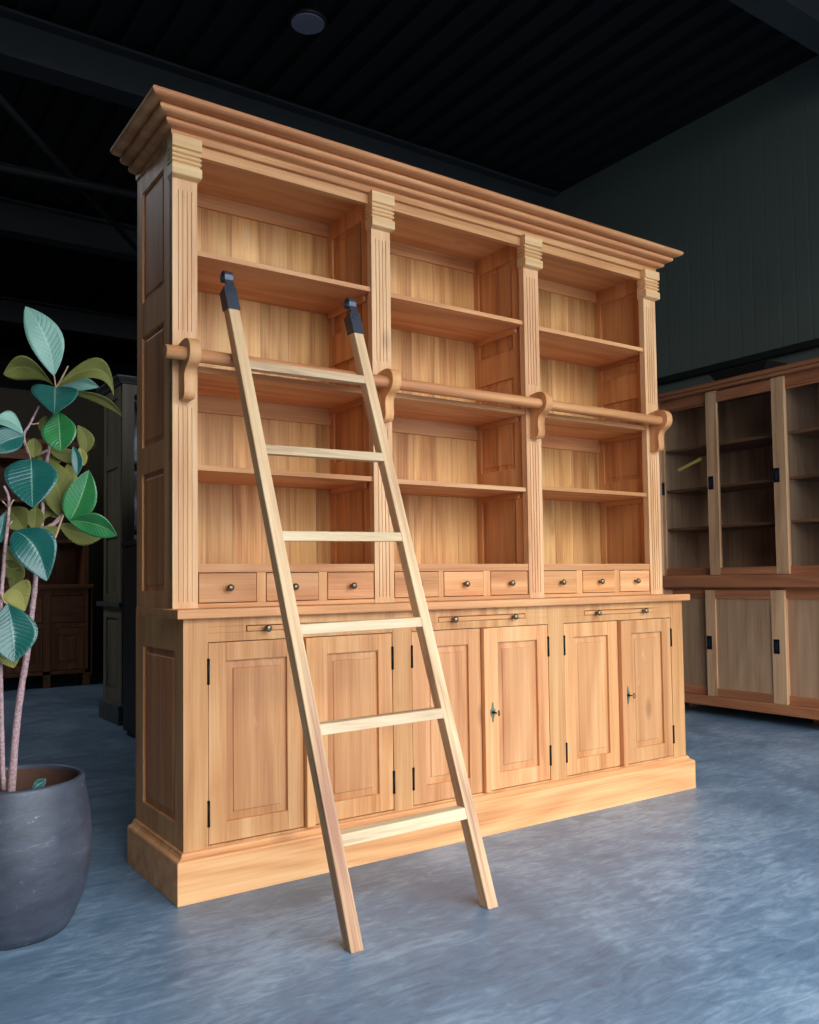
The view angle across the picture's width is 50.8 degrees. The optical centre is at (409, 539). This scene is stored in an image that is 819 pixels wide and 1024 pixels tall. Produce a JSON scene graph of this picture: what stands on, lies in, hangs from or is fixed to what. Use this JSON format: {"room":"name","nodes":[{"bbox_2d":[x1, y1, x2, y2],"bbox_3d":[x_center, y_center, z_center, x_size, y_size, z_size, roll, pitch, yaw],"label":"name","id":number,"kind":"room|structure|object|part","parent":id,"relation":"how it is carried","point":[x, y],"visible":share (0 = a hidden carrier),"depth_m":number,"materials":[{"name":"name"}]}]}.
{"room":"furniture showroom","nodes":[
{"label":"furniture showroom","id":0,"kind":"room"},
{"bbox_2d":[0,387,103,671],"bbox_3d":[-4.977,-0.097,8.635,5.500,3.050,0.100,1,-3,-34],"label":"wall partition","id":1,"kind":"structure","parent":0,"point":[83,412],"depth_m":9.56,"materials":[{"name":"paint"}]},
{"bbox_2d":[0,347,136,393],"bbox_3d":[-6.544,-0.760,12.756,7.950,4.800,0.200,1,-3,-34],"label":"wall","id":2,"kind":"structure","parent":0,"point":[7,354],"depth_m":13.37,"materials":[{"name":"black paint"}]},
{"bbox_2d":[0,0,817,366],"bbox_3d":[-2.138,-3.318,6.392,7.950,0.200,15.900,1,-3,-34],"label":"ceiling","id":3,"kind":"structure","parent":0,"point":[550,94],"depth_m":6.19,"materials":[{"name":"metal"}]},
{"bbox_2d":[288,0,326,34],"bbox_3d":[-0.614,-3.206,5.191,0.230,0.216,0.230,1,-3,-34],"label":"ceiling lamp","id":4,"kind":"object","parent":3,"relation":"hanging from","point":[306,19],"visible":1,"depth_m":5.15,"materials":[{"name":"black"}]},
{"bbox_2d":[291,13,323,34],"bbox_3d":[-0.613,-3.102,5.186,0.200,0.008,0.200,1,-3,-34],"label":"diffuser","id":5,"kind":"object","parent":4,"relation":"attached to","point":[303,23],"depth_m":5.17,"materials":[{"name":"grey"}]},
{"bbox_2d":[0,671,818,1023],"bbox_3d":[-2.019,1.347,6.091,7.950,0.150,16.100,1,-3,-34],"label":"floor","id":6,"kind":"structure","parent":0,"point":[700,904],"depth_m":2.41,"materials":[{"name":"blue concrete"}]},
{"bbox_2d":[0,438,96,691],"bbox_3d":[-3.879,0.219,7.992,1.813,2.330,0.490,1,-3,-34],"label":"tall cabinet","id":7,"kind":"object","parent":6,"relation":"on","point":[63,610],"visible":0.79,"depth_m":8.18,"materials":[{"name":"brown wood"}]},
{"bbox_2d":[0,498,26,504],"bbox_3d":[-3.915,-0.366,8.061,1.595,0.025,0.310,1,-3,-34],"label":"shelf","id":8,"kind":"object","parent":7,"relation":"attached to","point":[18,501],"depth_m":8.12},
{"bbox_3d":[-3.544,1.022,7.928,0.312,0.390,0.020,1,-3,-34],"label":"door","id":9,"kind":"part","parent":7,"relation":"part of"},
{"bbox_3d":[-3.545,1.022,7.930,0.208,0.278,0.016,1,-3,-34],"label":"door panel","id":10,"kind":"part","parent":7,"relation":"part of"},
{"bbox_3d":[-3.642,0.655,8.081,0.312,0.249,0.352,1,-3,-34],"label":"drawer","id":11,"kind":"part","parent":7,"relation":"part of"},
{"bbox_2d":[0,539,74,543],"bbox_3d":[-3.910,0.014,8.043,1.595,0.025,0.310,1,-3,-34],"label":"shelf","id":12,"kind":"object","parent":7,"relation":"attached to","point":[59,541],"depth_m":8.28,"materials":[{"name":"wood"}]},
{"bbox_3d":[-3.388,1.321,8.046,0.060,0.120,0.055,1,-3,-34],"label":"leg","id":13,"kind":"part","parent":7,"relation":"part of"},
{"bbox_3d":[-3.872,0.834,7.975,1.705,0.900,0.450,1,-3,-34],"label":"frame","id":14,"kind":"part","parent":7,"relation":"part of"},
{"bbox_3d":[-3.905,-0.849,8.059,1.813,0.190,0.409,1,-3,-34],"label":"hutch cornice","id":15,"kind":"part","parent":7,"relation":"part of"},
{"bbox_2d":[4,584,93,589],"bbox_3d":[-3.882,0.442,7.981,1.745,0.042,0.485,1,-3,-34],"label":"countertop","id":16,"kind":"structure","parent":7,"relation":"on","point":[63,586],"depth_m":8.12,"materials":[{"name":"wood"}]},
{"bbox_3d":[-3.326,0.661,8.297,0.297,0.249,0.352,1,-3,-34],"label":"drawer","id":17,"kind":"part","parent":7,"relation":"part of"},
{"bbox_3d":[-3.229,1.028,8.145,0.297,0.390,0.020,1,-3,-34],"label":"door","id":18,"kind":"part","parent":7,"relation":"part of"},
{"bbox_3d":[-3.230,1.028,8.146,0.193,0.278,0.016,1,-3,-34],"label":"door panel","id":19,"kind":"part","parent":7,"relation":"part of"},
{"bbox_3d":[-3.315,1.344,8.559,0.050,0.120,0.050,1,-3,-34],"label":"leg","id":20,"kind":"part","parent":7,"relation":"part of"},
{"bbox_3d":[-3.095,1.327,8.247,0.060,0.120,0.055,1,-3,-34],"label":"leg","id":21,"kind":"part","parent":7,"relation":"part of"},
{"bbox_2d":[0,306,121,950],"bbox_3d":[-1.085,0.200,2.455,0.495,1.777,0.421,0,-3,-17],"label":"potted plant","id":22,"kind":"object","parent":6,"relation":"on","point":[46,822],"visible":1,"depth_m":2.39,"materials":[{"name":"green plant"}]},
{"bbox_3d":[-1.109,0.266,2.352,0.030,0.830,0.044,1,-3,-34],"label":"stem","id":23,"kind":"part","parent":22,"relation":"part of","materials":[{"name":"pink plant"}]},
{"bbox_3d":[-1.076,0.340,2.489,0.033,0.852,0.166,-3,-4,41],"label":"stem","id":24,"kind":"part","parent":22,"relation":"part of","materials":[{"name":"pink plant"}]},
{"bbox_3d":[-1.112,0.877,2.413,0.421,0.421,0.421,1,-3,-34],"label":"pot","id":25,"kind":"part","parent":22,"relation":"part of","materials":[{"name":"grey ceramic"}]},
{"bbox_3d":[-1.071,-0.209,2.546,0.056,0.493,0.045,0,-3,-23],"label":"stem","id":26,"kind":"part","parent":22,"relation":"part of","materials":[{"name":"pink plant"}]},
{"bbox_2d":[96,374,136,725],"bbox_3d":[-1.217,0.091,6.769,2.290,2.400,0.605,1,-3,-34],"label":"cabinet","id":27,"kind":"object","parent":6,"relation":"on","point":[120,465],"visible":0.13,"depth_m":6.05,"materials":[{"name":"wood"}]},
{"bbox_2d":[96,601,122,606],"bbox_3d":[-1.218,0.474,6.759,2.250,0.034,0.585,1,-3,-34],"label":"countertop","id":28,"kind":"structure","parent":27,"relation":"on","point":[98,603],"depth_m":6.08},
{"bbox_3d":[-2.095,0.803,6.106,0.016,0.508,0.308,1,-3,-34],"label":"panel","id":29,"kind":"part","parent":27,"relation":"part of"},
{"bbox_3d":[-1.192,0.819,6.712,2.200,0.660,0.460,1,-3,-34],"label":"frame","id":30,"kind":"part","parent":27,"relation":"part of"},
{"bbox_3d":[-1.219,-1.083,6.803,2.290,0.050,0.555,1,-3,-34],"label":"cornice","id":31,"kind":"part","parent":27,"relation":"part of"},
{"bbox_3d":[-1.207,-0.306,6.765,2.200,1.526,0.460,1,-3,-34],"label":"frame","id":32,"kind":"part","parent":27,"relation":"part of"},
{"bbox_2d":[121,540,136,737],"bbox_3d":[-1.047,0.621,5.621,1.420,1.230,0.790,1,-3,-34],"label":"cabinet","id":33,"kind":"object","parent":6,"relation":"on","point":[129,547],"visible":0.05,"depth_m":5.42,"materials":[{"name":"black paint"}]},
{"bbox_2d":[134,400,136,539],"bbox_3d":[-1.502,0.125,7.413,1.964,2.400,0.564,1,-3,-34],"label":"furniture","id":34,"kind":"object","parent":6,"relation":"on","point":[135,401],"visible":0.02,"depth_m":6.70,"materials":[{"name":"black wood"}]},
{"bbox_2d":[220,270,497,952],"bbox_3d":[-0.186,0.095,2.688,0.530,1.985,0.731,1,-3,-40],"label":"library ladder","id":35,"kind":"object","parent":6,"relation":"on","point":[335,839],"visible":1,"depth_m":2.62,"materials":[{"name":"brown wood"}]},
{"bbox_2d":[110,84,695,906],"bbox_3d":[0.150,-0.133,3.499,2.537,2.506,0.523,1,-3,-34],"label":"bookcase","id":36,"kind":"object","parent":6,"relation":"on","point":[510,342],"visible":0.92,"depth_m":3.28,"materials":[{"name":"brown wood"}]},
{"bbox_3d":[-0.855,-0.519,2.932,0.028,0.398,0.234,1,-3,-34],"label":"panel","id":37,"kind":"part","parent":36,"relation":"part of","materials":[{"name":"brown wood"}]},
{"bbox_3d":[-0.849,-0.029,2.909,0.028,0.408,0.234,1,-3,-34],"label":"panel","id":38,"kind":"part","parent":36,"relation":"part of","materials":[{"name":"brown wood"}]},
{"bbox_3d":[-0.849,-0.535,2.924,0.037,1.526,0.366,1,-3,-34],"label":"frame","id":39,"kind":"part","parent":36,"relation":"part of","materials":[{"name":"brown wood"}]},
{"bbox_3d":[-0.862,-1.031,2.956,0.028,0.399,0.234,1,-3,-34],"label":"panel","id":40,"kind":"part","parent":36,"relation":"part of","materials":[{"name":"brown wood"}]},
{"bbox_3d":[-0.808,0.618,2.816,0.016,0.536,0.329,1,-3,-34],"label":"panel","id":41,"kind":"part","parent":36,"relation":"part of","materials":[{"name":"brown wood"}]},
{"bbox_3d":[-0.678,0.164,2.954,0.200,0.095,0.293,1,-3,-34],"label":"drawer","id":42,"kind":"part","parent":36,"relation":"part of","materials":[{"name":"brown wood"}]},
{"bbox_3d":[-0.587,0.157,2.822,0.024,0.024,0.028,1,-3,-34],"label":"knob","id":43,"kind":"part","parent":36,"relation":"part of","materials":[{"name":"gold metal"}]},
{"bbox_3d":[-0.491,0.632,2.764,0.327,0.617,0.022,1,-3,-34],"label":"door","id":44,"kind":"part","parent":36,"relation":"part of","materials":[{"name":"brown wood"}]},
{"bbox_3d":[-0.492,0.630,2.765,0.219,0.505,0.016,1,-3,-34],"label":"door panel","id":45,"kind":"part","parent":36,"relation":"part of","materials":[{"name":"brown wood"}]},
{"bbox_3d":[-0.630,-1.258,3.300,0.728,0.053,0.012,1,-3,-34],"label":"rail","id":46,"kind":"part","parent":36,"relation":"part of","materials":[{"name":"brown wood"}]},
{"bbox_3d":[-0.620,-0.500,3.265,0.728,0.069,0.012,1,-3,-34],"label":"rail","id":47,"kind":"part","parent":36,"relation":"part of","materials":[{"name":"brown wood"}]},
{"bbox_3d":[-0.456,0.284,2.774,0.024,0.024,0.028,1,-3,-34],"label":"knob","id":48,"kind":"part","parent":36,"relation":"part of","materials":[{"name":"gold metal"}]},
{"bbox_3d":[-0.528,-0.546,3.132,0.726,0.020,0.338,1,-3,-34],"label":"shelf","id":49,"kind":"part","parent":36,"relation":"part of","materials":[{"name":"brown wood"}]},
{"bbox_3d":[-0.428,0.293,2.993,0.423,0.016,0.301,1,-3,-34],"label":"pull out shelf","id":50,"kind":"part","parent":36,"relation":"part of","materials":[{"name":"brown wood"}]},
{"bbox_3d":[-0.533,-0.931,3.150,0.726,0.018,0.338,1,-3,-34],"label":"shelf","id":51,"kind":"part","parent":36,"relation":"part of","materials":[{"name":"brown wood"}]},
{"bbox_3d":[-0.524,-0.223,3.117,0.726,0.018,0.338,1,-3,-34],"label":"shelf","id":52,"kind":"part","parent":36,"relation":"part of","materials":[{"name":"brown wood"}]},
{"bbox_3d":[-0.426,0.097,2.966,0.728,0.028,0.020,1,-3,-34],"label":"drawer rail","id":53,"kind":"part","parent":36,"relation":"part of","materials":[{"name":"brown wood"}]},
{"bbox_3d":[-0.425,0.218,2.960,0.728,0.014,0.020,1,-3,-34],"label":"drawer rail","id":54,"kind":"part","parent":36,"relation":"part of","materials":[{"name":"brown wood"}]},
{"bbox_3d":[-0.483,0.167,3.088,0.198,0.095,0.293,1,-3,-34],"label":"drawer","id":55,"kind":"part","parent":36,"relation":"part of","materials":[{"name":"brown wood"}]},
{"bbox_3d":[-0.392,0.160,2.955,0.024,0.024,0.028,1,-3,-34],"label":"knob","id":56,"kind":"part","parent":36,"relation":"part of","materials":[{"name":"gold metal"}]},
{"bbox_3d":[-0.220,-1.019,3.396,0.054,0.399,0.234,1,-3,-34],"label":"panel","id":57,"kind":"part","parent":36,"relation":"part of","materials":[{"name":"brown wood"}]},
{"bbox_3d":[-0.213,-0.507,3.372,0.054,0.398,0.234,1,-3,-34],"label":"panel","id":58,"kind":"part","parent":36,"relation":"part of","materials":[{"name":"brown wood"}]},
{"bbox_3d":[-0.207,-0.017,3.349,0.054,0.408,0.234,1,-3,-34],"label":"panel","id":59,"kind":"part","parent":36,"relation":"part of","materials":[{"name":"brown wood"}]},
{"bbox_3d":[-0.292,0.171,3.219,0.190,0.095,0.293,1,-3,-34],"label":"drawer","id":60,"kind":"part","parent":36,"relation":"part of","materials":[{"name":"brown wood"}]},
{"bbox_3d":[-0.197,0.637,2.965,0.319,0.617,0.022,1,-3,-34],"label":"door","id":61,"kind":"part","parent":36,"relation":"part of","materials":[{"name":"brown wood"}]},
{"bbox_3d":[-0.198,0.635,2.967,0.211,0.505,0.016,1,-3,-34],"label":"door panel","id":62,"kind":"part","parent":36,"relation":"part of","materials":[{"name":"brown wood"}]},
{"bbox_3d":[-0.201,0.164,3.087,0.024,0.024,0.028,1,-3,-34],"label":"knob","id":63,"kind":"part","parent":36,"relation":"part of","materials":[{"name":"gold metal"}]},
{"bbox_3d":[0.121,-1.344,3.574,2.537,0.078,0.477,1,-3,-34],"label":"cornice","id":64,"kind":"part","parent":36,"relation":"part of","materials":[{"name":"brown wood"}]},
{"bbox_3d":[0.037,0.190,3.654,2.268,0.120,0.050,1,-3,-34],"label":"drawer","id":65,"kind":"part","parent":36,"relation":"part of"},
{"bbox_3d":[0.150,0.626,3.478,2.354,0.710,0.476,1,-3,-34],"label":"frame","id":66,"kind":"part","parent":36,"relation":"part of","materials":[{"name":"brown wood"}]},
{"bbox_3d":[0.212,-0.570,3.353,2.362,0.043,0.043,1,-3,-34],"label":"ladder rail","id":67,"kind":"part","parent":36,"relation":"part of","materials":[{"name":"brown wood"}]},
{"bbox_2d":[136,594,689,619],"bbox_3d":[0.153,0.256,3.484,2.407,0.029,0.502,1,-3,-34],"label":"countertop","id":68,"kind":"structure","parent":36,"relation":"on","point":[252,611],"depth_m":3.03,"materials":[{"name":"brown wood"}]},
{"bbox_3d":[-0.054,0.175,3.382,0.201,0.095,0.293,1,-3,-34],"label":"drawer","id":69,"kind":"part","parent":36,"relation":"part of","materials":[{"name":"brown wood"}]},
{"bbox_3d":[0.190,-1.269,3.471,2.347,0.041,0.022,1,-3,-34],"label":"rail","id":70,"kind":"part","parent":36,"relation":"part of","materials":[{"name":"brown wood"}]},
{"bbox_3d":[0.008,-1.246,3.737,0.692,0.053,0.012,1,-3,-34],"label":"rail","id":71,"kind":"part","parent":36,"relation":"part of","materials":[{"name":"brown wood"}]},
{"bbox_3d":[0.018,-0.488,3.702,0.692,0.069,0.012,1,-3,-34],"label":"rail","id":72,"kind":"part","parent":36,"relation":"part of","materials":[{"name":"brown wood"}]},
{"bbox_3d":[0.136,0.644,3.193,0.317,0.617,0.022,1,-3,-34],"label":"door","id":73,"kind":"part","parent":36,"relation":"part of","materials":[{"name":"brown wood"}]},
{"bbox_3d":[0.135,0.642,3.195,0.209,0.505,0.016,1,-3,-34],"label":"door panel","id":74,"kind":"part","parent":36,"relation":"part of","materials":[{"name":"brown wood"}]},
{"bbox_3d":[0.169,0.296,3.202,0.024,0.024,0.028,1,-3,-34],"label":"knob","id":75,"kind":"part","parent":36,"relation":"part of","materials":[{"name":"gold metal"}]},
{"bbox_3d":[0.104,-0.914,3.587,0.690,0.018,0.338,1,-3,-34],"label":"shelf","id":76,"kind":"part","parent":36,"relation":"part of","materials":[{"name":"brown wood"}]},
{"bbox_3d":[0.109,-0.534,3.569,0.690,0.020,0.338,1,-3,-34],"label":"shelf","id":77,"kind":"part","parent":36,"relation":"part of","materials":[{"name":"brown wood"}]},
{"bbox_3d":[0.211,0.109,3.403,0.692,0.028,0.020,1,-3,-34],"label":"drawer rail","id":78,"kind":"part","parent":36,"relation":"part of","materials":[{"name":"brown wood"}]},
{"bbox_3d":[0.114,-0.208,3.554,0.690,0.018,0.338,1,-3,-34],"label":"shelf","id":79,"kind":"part","parent":36,"relation":"part of","materials":[{"name":"brown wood"}]},
{"bbox_3d":[0.213,0.230,3.397,0.692,0.014,0.020,1,-3,-34],"label":"drawer rail","id":80,"kind":"part","parent":36,"relation":"part of","materials":[{"name":"brown wood"}]},
{"bbox_3d":[0.133,0.179,3.510,0.195,0.095,0.293,1,-3,-34],"label":"drawer","id":81,"kind":"part","parent":36,"relation":"part of","materials":[{"name":"brown wood"}]},
{"bbox_3d":[0.223,0.172,3.377,0.024,0.024,0.028,1,-3,-34],"label":"knob","id":82,"kind":"part","parent":36,"relation":"part of","materials":[{"name":"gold metal"}]},
{"bbox_3d":[0.197,0.305,3.420,0.423,0.016,0.301,1,-3,-34],"label":"pull out shelf","id":83,"kind":"part","parent":36,"relation":"part of","materials":[{"name":"brown wood"}]},
{"bbox_3d":[0.320,0.660,3.304,0.027,0.079,0.002,1,-3,-34],"label":"key plate","id":84,"kind":"part","parent":36,"relation":"part of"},
{"bbox_3d":[0.403,-1.007,3.822,0.054,0.399,0.234,1,-3,-34],"label":"panel","id":85,"kind":"part","parent":36,"relation":"part of","materials":[{"name":"brown wood"}]},
{"bbox_3d":[0.409,-0.495,3.798,0.054,0.398,0.234,1,-3,-34],"label":"panel","id":86,"kind":"part","parent":36,"relation":"part of","materials":[{"name":"brown wood"}]},
{"bbox_3d":[0.416,-0.006,3.775,0.054,0.408,0.234,1,-3,-34],"label":"panel","id":87,"kind":"part","parent":36,"relation":"part of","materials":[{"name":"brown wood"}]},
{"bbox_3d":[0.326,0.182,3.642,0.196,0.095,0.293,1,-3,-34],"label":"drawer","id":88,"kind":"part","parent":36,"relation":"part of","materials":[{"name":"brown wood"}]},
{"bbox_3d":[0.412,0.300,3.368,0.024,0.024,0.028,1,-3,-34],"label":"knob","id":89,"kind":"part","parent":36,"relation":"part of","materials":[{"name":"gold metal"}]},
{"bbox_3d":[0.422,0.647,3.391,0.213,0.505,0.016,1,-3,-34],"label":"door panel","id":90,"kind":"part","parent":36,"relation":"part of","materials":[{"name":"brown wood"}]},
{"bbox_3d":[0.423,0.649,3.390,0.321,0.617,0.022,1,-3,-34],"label":"door","id":91,"kind":"part","parent":36,"relation":"part of","materials":[{"name":"brown wood"}]},
{"bbox_3d":[0.563,0.187,3.804,0.191,0.095,0.293,1,-3,-34],"label":"drawer","id":92,"kind":"part","parent":36,"relation":"part of","materials":[{"name":"brown wood"}]},
{"bbox_3d":[0.645,-1.234,4.174,0.727,0.053,0.012,1,-3,-34],"label":"rail","id":93,"kind":"part","parent":36,"relation":"part of","materials":[{"name":"brown wood"}]},
{"bbox_3d":[0.655,-0.476,4.138,0.727,0.069,0.012,1,-3,-34],"label":"rail","id":94,"kind":"part","parent":36,"relation":"part of","materials":[{"name":"brown wood"}]},
{"bbox_3d":[0.742,-0.893,4.023,0.725,0.018,0.338,1,-3,-34],"label":"shelf","id":95,"kind":"part","parent":36,"relation":"part of","materials":[{"name":"brown wood"}]},
{"bbox_3d":[0.761,0.655,3.621,0.317,0.617,0.022,1,-3,-34],"label":"door","id":96,"kind":"part","parent":36,"relation":"part of","materials":[{"name":"brown wood"}]},
{"bbox_3d":[0.760,0.653,3.623,0.209,0.505,0.016,1,-3,-34],"label":"door panel","id":97,"kind":"part","parent":36,"relation":"part of","materials":[{"name":"brown wood"}]},
{"bbox_3d":[0.751,-0.208,3.991,0.725,0.018,0.338,1,-3,-34],"label":"shelf","id":98,"kind":"part","parent":36,"relation":"part of","materials":[{"name":"brown wood"}]},
{"bbox_3d":[0.747,-0.522,4.005,0.725,0.020,0.338,1,-3,-34],"label":"shelf","id":99,"kind":"part","parent":36,"relation":"part of","materials":[{"name":"brown wood"}]},
{"bbox_3d":[0.850,0.241,3.834,0.727,0.014,0.020,1,-3,-34],"label":"drawer rail","id":100,"kind":"part","parent":36,"relation":"part of","materials":[{"name":"brown wood"}]},
{"bbox_3d":[0.849,0.121,3.839,0.727,0.028,0.020,1,-3,-34],"label":"drawer rail","id":101,"kind":"part","parent":36,"relation":"part of","materials":[{"name":"brown wood"}]},
{"bbox_3d":[0.795,0.307,3.630,0.024,0.024,0.028,1,-3,-34],"label":"knob","id":102,"kind":"part","parent":36,"relation":"part of","materials":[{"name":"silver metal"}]},
{"bbox_3d":[0.756,0.191,3.937,0.199,0.095,0.293,1,-3,-34],"label":"drawer","id":103,"kind":"part","parent":36,"relation":"part of","materials":[{"name":"brown wood"}]},
{"bbox_3d":[0.823,0.316,3.849,0.423,0.016,0.301,1,-3,-34],"label":"pull out shelf","id":104,"kind":"part","parent":36,"relation":"part of","materials":[{"name":"brown wood"}]},
{"bbox_3d":[1.044,-0.995,4.261,0.028,0.399,0.234,1,-3,-34],"label":"panel","id":105,"kind":"part","parent":36,"relation":"part of","materials":[{"name":"brown wood"}]},
{"bbox_3d":[1.056,-0.500,4.229,0.037,1.526,0.366,1,-3,-34],"label":"frame","id":106,"kind":"part","parent":36,"relation":"part of","materials":[{"name":"brown wood"}]},
{"bbox_3d":[1.050,-0.483,4.237,0.028,0.398,0.234,1,-3,-34],"label":"panel","id":107,"kind":"part","parent":36,"relation":"part of","materials":[{"name":"brown wood"}]},
{"bbox_3d":[1.057,0.006,4.214,0.028,0.408,0.234,1,-3,-34],"label":"panel","id":108,"kind":"part","parent":36,"relation":"part of","materials":[{"name":"brown wood"}]},
{"bbox_3d":[0.946,0.672,3.733,0.027,0.079,0.002,1,-3,-34],"label":"key plate","id":109,"kind":"part","parent":36,"relation":"part of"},
{"bbox_3d":[0.950,0.194,4.069,0.196,0.095,0.293,1,-3,-34],"label":"drawer","id":110,"kind":"part","parent":36,"relation":"part of","materials":[{"name":"brown wood"}]},
{"bbox_3d":[1.048,0.661,3.818,0.319,0.617,0.022,1,-3,-34],"label":"door","id":111,"kind":"part","parent":36,"relation":"part of","materials":[{"name":"brown wood"}]},
{"bbox_3d":[1.047,0.659,3.820,0.211,0.505,0.016,1,-3,-34],"label":"door panel","id":112,"kind":"part","parent":36,"relation":"part of","materials":[{"name":"brown wood"}]},
{"bbox_2d":[657,357,818,722],"bbox_3d":[2.573,0.042,5.603,0.525,2.290,2.075,1,-3,-34],"label":"display cabinet","id":113,"kind":"object","parent":6,"relation":"on","point":[739,459],"visible":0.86,"depth_m":5.87,"materials":[{"name":"brown wood"}]},
{"bbox_3d":[2.004,0.717,6.100,0.022,0.724,0.470,1,-3,-34],"label":"sliding door","id":114,"kind":"part","parent":113,"relation":"part of","materials":[{"name":"brown wood"}]},
{"bbox_3d":[1.995,-0.347,6.141,0.022,1.195,0.490,1,-3,-34],"label":"glass door","id":115,"kind":"part","parent":113,"relation":"part of","materials":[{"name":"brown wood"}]},
{"bbox_3d":[2.004,0.718,6.104,0.007,0.622,0.319,1,-3,-34],"label":"door panel","id":116,"kind":"part","parent":113,"relation":"part of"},
{"bbox_3d":[2.066,0.707,5.937,0.007,0.093,0.040,1,-3,-34],"label":"handle","id":117,"kind":"part","parent":113,"relation":"part of","materials":[{"name":"black"}]},
{"bbox_3d":[2.079,-0.393,5.946,0.007,0.092,0.040,1,-3,-34],"label":"handle","id":118,"kind":"part","parent":113,"relation":"part of","materials":[{"name":"black"}]},
{"bbox_3d":[2.407,-1.017,5.556,0.035,0.075,2.000,1,-3,-34],"label":"rail","id":119,"kind":"part","parent":113,"relation":"part of","materials":[{"name":"brown wood"}]},
{"bbox_3d":[2.424,0.310,5.495,0.035,0.016,2.000,1,-3,-34],"label":"rail","id":120,"kind":"part","parent":113,"relation":"part of","materials":[{"name":"brown wood"}]},
{"bbox_2d":[666,427,818,456],"bbox_3d":[2.590,-0.687,5.664,0.360,0.018,1.956,1,-3,-34],"label":"shelf","id":121,"kind":"object","parent":113,"relation":"attached to","point":[759,443],"depth_m":6.05,"materials":[{"name":"brown wood"}]},
{"bbox_2d":[667,473,818,494],"bbox_3d":[2.594,-0.395,5.651,0.360,0.018,1.956,1,-3,-34],"label":"shelf","id":122,"kind":"object","parent":113,"relation":"attached to","point":[759,486],"depth_m":6.01,"materials":[{"name":"brown wood"}]},
{"bbox_2d":[668,518,818,531],"bbox_3d":[2.598,-0.115,5.637,0.360,0.018,1.956,1,-3,-34],"label":"shelf","id":123,"kind":"object","parent":113,"relation":"attached to","point":[764,526],"depth_m":6.02,"materials":[{"name":"brown wood"}]},
{"bbox_3d":[2.228,0.697,5.724,0.007,0.622,0.439,1,-3,-34],"label":"door panel","id":124,"kind":"part","parent":113,"relation":"part of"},
{"bbox_3d":[2.416,0.218,5.494,0.051,0.003,2.000,1,-3,-34],"label":"rail","id":125,"kind":"part","parent":113,"relation":"part of","materials":[{"name":"brown wood"}]},
{"bbox_3d":[2.228,0.696,5.721,0.022,0.724,0.590,1,-3,-34],"label":"sliding door","id":126,"kind":"part","parent":113,"relation":"part of","materials":[{"name":"brown wood"}]},
{"bbox_2d":[709,359,786,380],"bbox_3d":[2.361,-1.140,6.029,0.229,0.114,0.468,1,-3,-34],"label":"wooden tray","id":127,"kind":"object","parent":113,"relation":"on","point":[765,364],"visible":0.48,"depth_m":5.92,"materials":[{"name":"black wood"}]},
{"bbox_3d":[2.237,-0.405,5.734,0.022,1.266,0.586,1,-3,-34],"label":"glass door","id":128,"kind":"part","parent":113,"relation":"part of","materials":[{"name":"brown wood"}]},
{"bbox_3d":[2.588,1.082,5.564,0.452,0.068,2.000,1,-3,-34],"label":"rail","id":129,"kind":"part","parent":113,"relation":"part of","materials":[{"name":"brown wood"}]},
{"bbox_3d":[2.352,0.683,5.521,0.007,0.093,0.040,1,-3,-34],"label":"handle","id":130,"kind":"part","parent":113,"relation":"part of","materials":[{"name":"black"}]},
{"bbox_3d":[2.358,-0.416,5.538,0.007,0.092,0.040,1,-3,-34],"label":"handle","id":131,"kind":"part","parent":113,"relation":"part of","materials":[{"name":"black"}]},
{"bbox_3d":[2.541,-0.392,5.346,0.022,1.195,0.520,1,-3,-34],"label":"glass door","id":132,"kind":"part","parent":113,"relation":"part of","materials":[{"name":"brown wood"}]},
{"bbox_3d":[2.532,0.674,5.330,0.022,0.724,0.560,1,-3,-34],"label":"sliding door","id":133,"kind":"part","parent":113,"relation":"part of","materials":[{"name":"brown wood"}]},
{"bbox_3d":[2.533,0.675,5.333,0.007,0.622,0.409,1,-3,-34],"label":"door panel","id":134,"kind":"part","parent":113,"relation":"part of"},
{"bbox_2d":[554,55,818,393],"bbox_3d":[1.145,-1.065,8.396,0.200,4.800,15.700,1,-3,-34],"label":"wall","id":135,"kind":"structure","parent":0,"point":[734,189],"depth_m":6.42,"materials":[{"name":"paint"}]},
{"bbox_2d":[0,196,136,262],"bbox_3d":[-3.377,-2.967,8.192,7.550,0.300,0.180,1,-3,-34],"label":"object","id":136,"kind":"structure","parent":135,"relation":"attached to","point":[20,220],"depth_m":8.22,"materials":[{"name":"metal"}]},
{"bbox_2d":[0,94,136,251],"bbox_3d":[-2.652,-2.845,6.953,0.050,0.048,3.290,-1,-3,2],"label":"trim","id":137,"kind":"structure","parent":136,"relation":"attached to","point":[12,112],"depth_m":6.51,"materials":[{"name":"metal"}]},
{"bbox_2d":[0,162,136,199],"bbox_3d":[-2.973,-2.813,6.580,3.802,0.199,0.069,1,-3,-34],"label":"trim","id":138,"kind":"structure","parent":137,"relation":"attached to","point":[4,167],"depth_m":6.75,"materials":[{"name":"metal"}]},
{"bbox_2d":[0,296,136,343],"bbox_3d":[-5.044,-2.832,10.622,7.550,0.300,0.180,1,-3,-34],"label":"beam","id":139,"kind":"structure","parent":135,"relation":"attached to","point":[70,320],"depth_m":11.12,"materials":[{"name":"metal"}]},
{"bbox_2d":[0,5,559,210],"bbox_3d":[-1.778,-3.097,5.861,7.550,0.300,0.180,1,-3,-34],"label":"beam","id":140,"kind":"structure","parent":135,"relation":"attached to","point":[32,47],"depth_m":5.88,"materials":[{"name":"metal"}]},
{"bbox_2d":[657,338,818,385],"bbox_3d":[1.040,-1.192,8.331,0.050,0.050,15.700,1,-3,-34],"label":"trim","id":141,"kind":"structure","parent":135,"relation":"attached to","point":[802,346],"depth_m":6.29,"materials":[{"name":"black"}]},
{"bbox_2d":[728,0,818,54],"bbox_3d":[-0.123,-3.232,3.447,7.550,0.300,0.180,1,-3,-34],"label":"trim","id":142,"kind":"structure","parent":135,"relation":"attached to","point":[798,20],"depth_m":5.04,"materials":[{"name":"metal"}]}
]}

